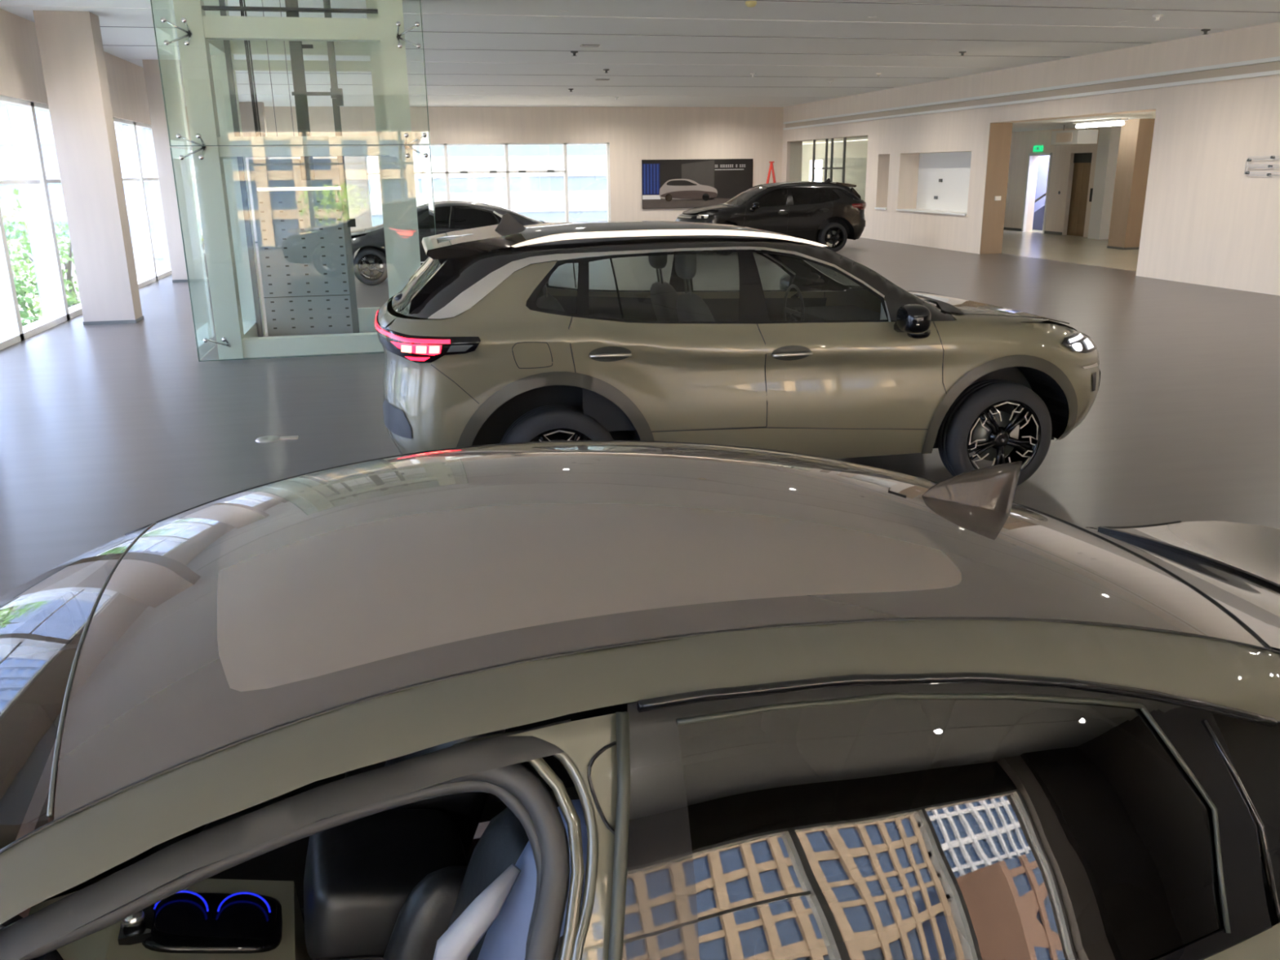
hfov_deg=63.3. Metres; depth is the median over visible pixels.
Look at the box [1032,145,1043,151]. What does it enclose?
exit sign
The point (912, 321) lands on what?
mirror
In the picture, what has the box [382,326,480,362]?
tail lamp
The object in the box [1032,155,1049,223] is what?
wall
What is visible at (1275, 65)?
trim
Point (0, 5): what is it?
trim
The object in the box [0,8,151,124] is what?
wall
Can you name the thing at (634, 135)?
wall
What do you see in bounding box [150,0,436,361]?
shaft
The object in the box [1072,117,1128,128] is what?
ceiling lamp
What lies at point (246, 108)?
wall pillar
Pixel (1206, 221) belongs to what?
wall
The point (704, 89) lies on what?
ceiling
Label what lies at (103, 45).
trim
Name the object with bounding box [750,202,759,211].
mirror
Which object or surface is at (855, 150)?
wall
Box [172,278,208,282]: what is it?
baseboard
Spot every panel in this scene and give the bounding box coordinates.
[979,122,1013,253]
[1088,187,1093,201]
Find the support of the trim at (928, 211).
attached to the wall at (1206, 221)
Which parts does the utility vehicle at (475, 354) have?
spoiler blade, spoiler blade, seat, seat, arch moulding, roof rail, door handle, door, seat, door, roof rail, roof panel, seat, door, door handle, door, arch moulding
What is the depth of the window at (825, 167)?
34.01 m
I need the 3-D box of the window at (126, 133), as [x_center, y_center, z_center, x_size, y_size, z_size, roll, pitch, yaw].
[-10.639,-6.281,23.287,0.320,3.080,6.300,-4,17,-12]
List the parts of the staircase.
handrail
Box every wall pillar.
[32,10,142,321]
[142,59,208,279]
[239,102,270,241]
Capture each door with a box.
[1021,152,1052,233]
[1066,152,1092,235]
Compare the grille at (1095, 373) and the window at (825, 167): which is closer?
the grille at (1095, 373)
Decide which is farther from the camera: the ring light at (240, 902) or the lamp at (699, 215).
the lamp at (699, 215)
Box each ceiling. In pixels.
[0,0,1279,106]
[802,111,1155,143]
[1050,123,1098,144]
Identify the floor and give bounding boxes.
[0,229,1279,839]
[1031,227,1042,232]
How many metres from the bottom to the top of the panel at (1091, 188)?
0.380 m
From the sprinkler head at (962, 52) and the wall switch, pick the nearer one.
the sprinkler head at (962, 52)
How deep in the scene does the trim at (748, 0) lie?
14.40 m
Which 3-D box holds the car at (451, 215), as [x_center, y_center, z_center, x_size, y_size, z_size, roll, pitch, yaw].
[-3.872,-4.795,20.759,5.067,1.521,1.850,-4,17,-12]
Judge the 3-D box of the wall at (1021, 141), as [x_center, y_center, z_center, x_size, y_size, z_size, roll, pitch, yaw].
[14.175,-7.713,27.033,0.300,3.120,17.700,-4,17,-12]
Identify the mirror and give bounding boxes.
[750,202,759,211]
[779,273,798,297]
[893,303,931,338]
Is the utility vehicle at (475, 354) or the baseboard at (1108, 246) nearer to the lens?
the utility vehicle at (475, 354)
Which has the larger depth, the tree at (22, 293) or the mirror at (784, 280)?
the tree at (22, 293)
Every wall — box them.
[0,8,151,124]
[264,106,783,230]
[781,21,1279,295]
[801,139,867,200]
[915,151,971,212]
[1004,124,1121,239]
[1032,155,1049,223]
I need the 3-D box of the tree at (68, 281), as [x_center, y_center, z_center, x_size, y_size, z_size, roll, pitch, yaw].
[-16.030,-4.279,28.763,3.060,6.251,5.006,1,17,6]
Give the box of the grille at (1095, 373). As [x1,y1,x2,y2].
[1092,369,1100,391]
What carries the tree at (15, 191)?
on the ground
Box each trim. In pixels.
[0,4,1231,29]
[100,26,1151,43]
[102,44,1070,57]
[124,58,1005,67]
[238,93,802,96]
[267,72,949,78]
[306,84,826,87]
[748,0,1279,13]
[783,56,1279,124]
[785,60,1279,127]
[874,207,967,215]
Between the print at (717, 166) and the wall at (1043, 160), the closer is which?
the wall at (1043, 160)
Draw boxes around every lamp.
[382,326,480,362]
[691,213,711,218]
[852,202,866,208]
[1062,331,1097,352]
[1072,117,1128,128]
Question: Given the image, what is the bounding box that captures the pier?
[1087,125,1120,239]
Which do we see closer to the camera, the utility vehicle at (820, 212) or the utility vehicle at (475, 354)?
the utility vehicle at (475, 354)
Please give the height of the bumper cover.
0.463 m
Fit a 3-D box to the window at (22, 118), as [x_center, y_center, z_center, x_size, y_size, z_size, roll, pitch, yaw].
[-9.267,-4.540,17.390,0.320,3.080,6.300,-4,17,-12]
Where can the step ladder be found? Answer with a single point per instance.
(771, 167)
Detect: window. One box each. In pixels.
[0,95,53,350]
[0,97,151,326]
[116,120,172,282]
[364,142,611,226]
[811,135,860,182]
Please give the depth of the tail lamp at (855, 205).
26.20 m
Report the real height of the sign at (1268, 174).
0.314 m
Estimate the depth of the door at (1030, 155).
33.35 m
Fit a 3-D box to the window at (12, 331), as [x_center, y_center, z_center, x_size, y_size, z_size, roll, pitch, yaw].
[-7.895,-2.799,11.492,0.320,3.080,6.300,-4,17,-12]
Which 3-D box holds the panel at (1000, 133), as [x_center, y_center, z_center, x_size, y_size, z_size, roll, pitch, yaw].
[8.556,-6.986,24.980,0.580,3.028,0.022,-4,17,-12]
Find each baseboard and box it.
[83,315,143,324]
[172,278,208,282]
[1003,226,1062,235]
[1106,245,1138,249]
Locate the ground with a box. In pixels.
[10,256,159,324]
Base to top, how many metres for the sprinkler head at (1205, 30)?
0.080 m
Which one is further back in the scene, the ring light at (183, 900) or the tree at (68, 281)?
the tree at (68, 281)
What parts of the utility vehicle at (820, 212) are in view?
arch moulding, door, door handle, roof panel, roof rail, door, door handle, arch moulding, spoiler blade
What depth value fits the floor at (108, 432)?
9.56 m
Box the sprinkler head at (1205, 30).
[1200,28,1210,34]
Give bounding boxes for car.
[0,440,1279,959]
[351,200,571,285]
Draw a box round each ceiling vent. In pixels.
[580,44,599,46]
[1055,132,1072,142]
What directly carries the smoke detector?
attached to the ceiling at (704, 89)
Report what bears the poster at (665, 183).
attached to the wall at (634, 135)
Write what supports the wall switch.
attached to the panel at (1000, 133)
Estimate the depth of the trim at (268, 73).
24.26 m
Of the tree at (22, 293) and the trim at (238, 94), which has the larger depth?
the trim at (238, 94)
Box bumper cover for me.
[382,400,412,454]
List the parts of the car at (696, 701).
dashboard trim, door, button plate, seat, armrest, seat, roof panel, boot lid, door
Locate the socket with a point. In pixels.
(270, 438)
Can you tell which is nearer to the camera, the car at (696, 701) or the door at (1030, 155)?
the car at (696, 701)
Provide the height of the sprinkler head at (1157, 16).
0.080 m
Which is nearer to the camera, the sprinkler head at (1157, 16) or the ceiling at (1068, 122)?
the sprinkler head at (1157, 16)
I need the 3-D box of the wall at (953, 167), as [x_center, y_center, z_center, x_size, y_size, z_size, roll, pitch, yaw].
[8.105,-8.077,28.184,0.020,1.700,5.500,-4,17,-12]
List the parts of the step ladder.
frame, frame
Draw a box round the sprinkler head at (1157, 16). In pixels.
[1152,13,1163,20]
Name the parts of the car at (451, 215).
door, roof panel, door, chrome trim, boot lid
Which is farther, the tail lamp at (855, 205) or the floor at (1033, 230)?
the floor at (1033, 230)
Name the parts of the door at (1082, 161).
door, door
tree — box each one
[0,186,41,315]
[0,205,31,271]
[8,217,80,324]
[13,269,74,326]
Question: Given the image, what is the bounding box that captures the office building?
[0,103,822,259]
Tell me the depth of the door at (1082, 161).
31.23 m
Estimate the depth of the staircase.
34.55 m
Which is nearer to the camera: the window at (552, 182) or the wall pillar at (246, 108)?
the wall pillar at (246, 108)
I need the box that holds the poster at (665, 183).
[641,158,753,208]
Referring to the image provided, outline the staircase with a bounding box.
[1032,192,1045,230]
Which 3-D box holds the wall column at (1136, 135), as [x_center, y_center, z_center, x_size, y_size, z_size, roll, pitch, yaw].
[12.616,-7.428,26.140,1.050,3.120,0.650,-4,17,-12]
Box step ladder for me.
[765,161,776,183]
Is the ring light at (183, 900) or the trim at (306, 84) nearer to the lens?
the ring light at (183, 900)
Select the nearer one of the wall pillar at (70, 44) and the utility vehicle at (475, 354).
the utility vehicle at (475, 354)
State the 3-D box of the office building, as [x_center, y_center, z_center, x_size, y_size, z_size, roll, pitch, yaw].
[-15.359,-39.313,107.675,100.500,28.300,20.500,-4,17,-12]
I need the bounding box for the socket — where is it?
[255,435,298,442]
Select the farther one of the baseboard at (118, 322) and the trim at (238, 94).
the trim at (238, 94)
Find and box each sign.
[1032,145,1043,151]
[1244,155,1279,176]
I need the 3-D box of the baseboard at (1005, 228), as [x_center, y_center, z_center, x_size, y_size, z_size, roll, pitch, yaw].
[12.561,-8.109,33.752,0.030,0.080,3.800,-4,17,-12]
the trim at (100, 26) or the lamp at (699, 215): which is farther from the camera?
the lamp at (699, 215)
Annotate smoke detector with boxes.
[745,0,756,7]
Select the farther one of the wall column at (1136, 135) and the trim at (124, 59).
the wall column at (1136, 135)
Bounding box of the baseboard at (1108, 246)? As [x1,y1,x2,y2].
[1106,245,1138,249]
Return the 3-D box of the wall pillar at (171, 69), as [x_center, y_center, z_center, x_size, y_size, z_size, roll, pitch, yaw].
[-9.126,-6.067,20.582,0.690,4.180,0.460,-4,17,-12]
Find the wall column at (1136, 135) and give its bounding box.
[1107,118,1155,247]
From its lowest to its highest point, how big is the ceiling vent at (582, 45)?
0.015 m
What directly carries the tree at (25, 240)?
on the ground
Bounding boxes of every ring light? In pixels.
[153,890,208,911]
[217,892,271,912]
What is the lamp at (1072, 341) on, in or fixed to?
attached to the utility vehicle at (475, 354)
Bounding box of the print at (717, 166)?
[715,164,743,169]
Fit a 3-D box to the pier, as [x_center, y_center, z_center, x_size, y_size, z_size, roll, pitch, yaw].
[13.262,-8.480,29.681,0.320,3.100,0.520,-4,17,-12]
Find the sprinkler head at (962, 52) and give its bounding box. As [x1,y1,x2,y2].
[959,50,966,55]
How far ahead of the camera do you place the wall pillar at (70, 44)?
14.46 m
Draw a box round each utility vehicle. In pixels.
[375,213,1100,486]
[675,177,866,255]
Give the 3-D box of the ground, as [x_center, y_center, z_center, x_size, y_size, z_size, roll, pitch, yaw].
[-4.273,1.325,20.763,440.000,0.200,480.000,-4,17,-12]
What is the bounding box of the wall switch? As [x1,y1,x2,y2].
[994,195,1001,199]
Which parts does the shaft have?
post, post, guide rail, counterweight rail, landing panel, guide rail, panel, post, post, glass panel, glass panel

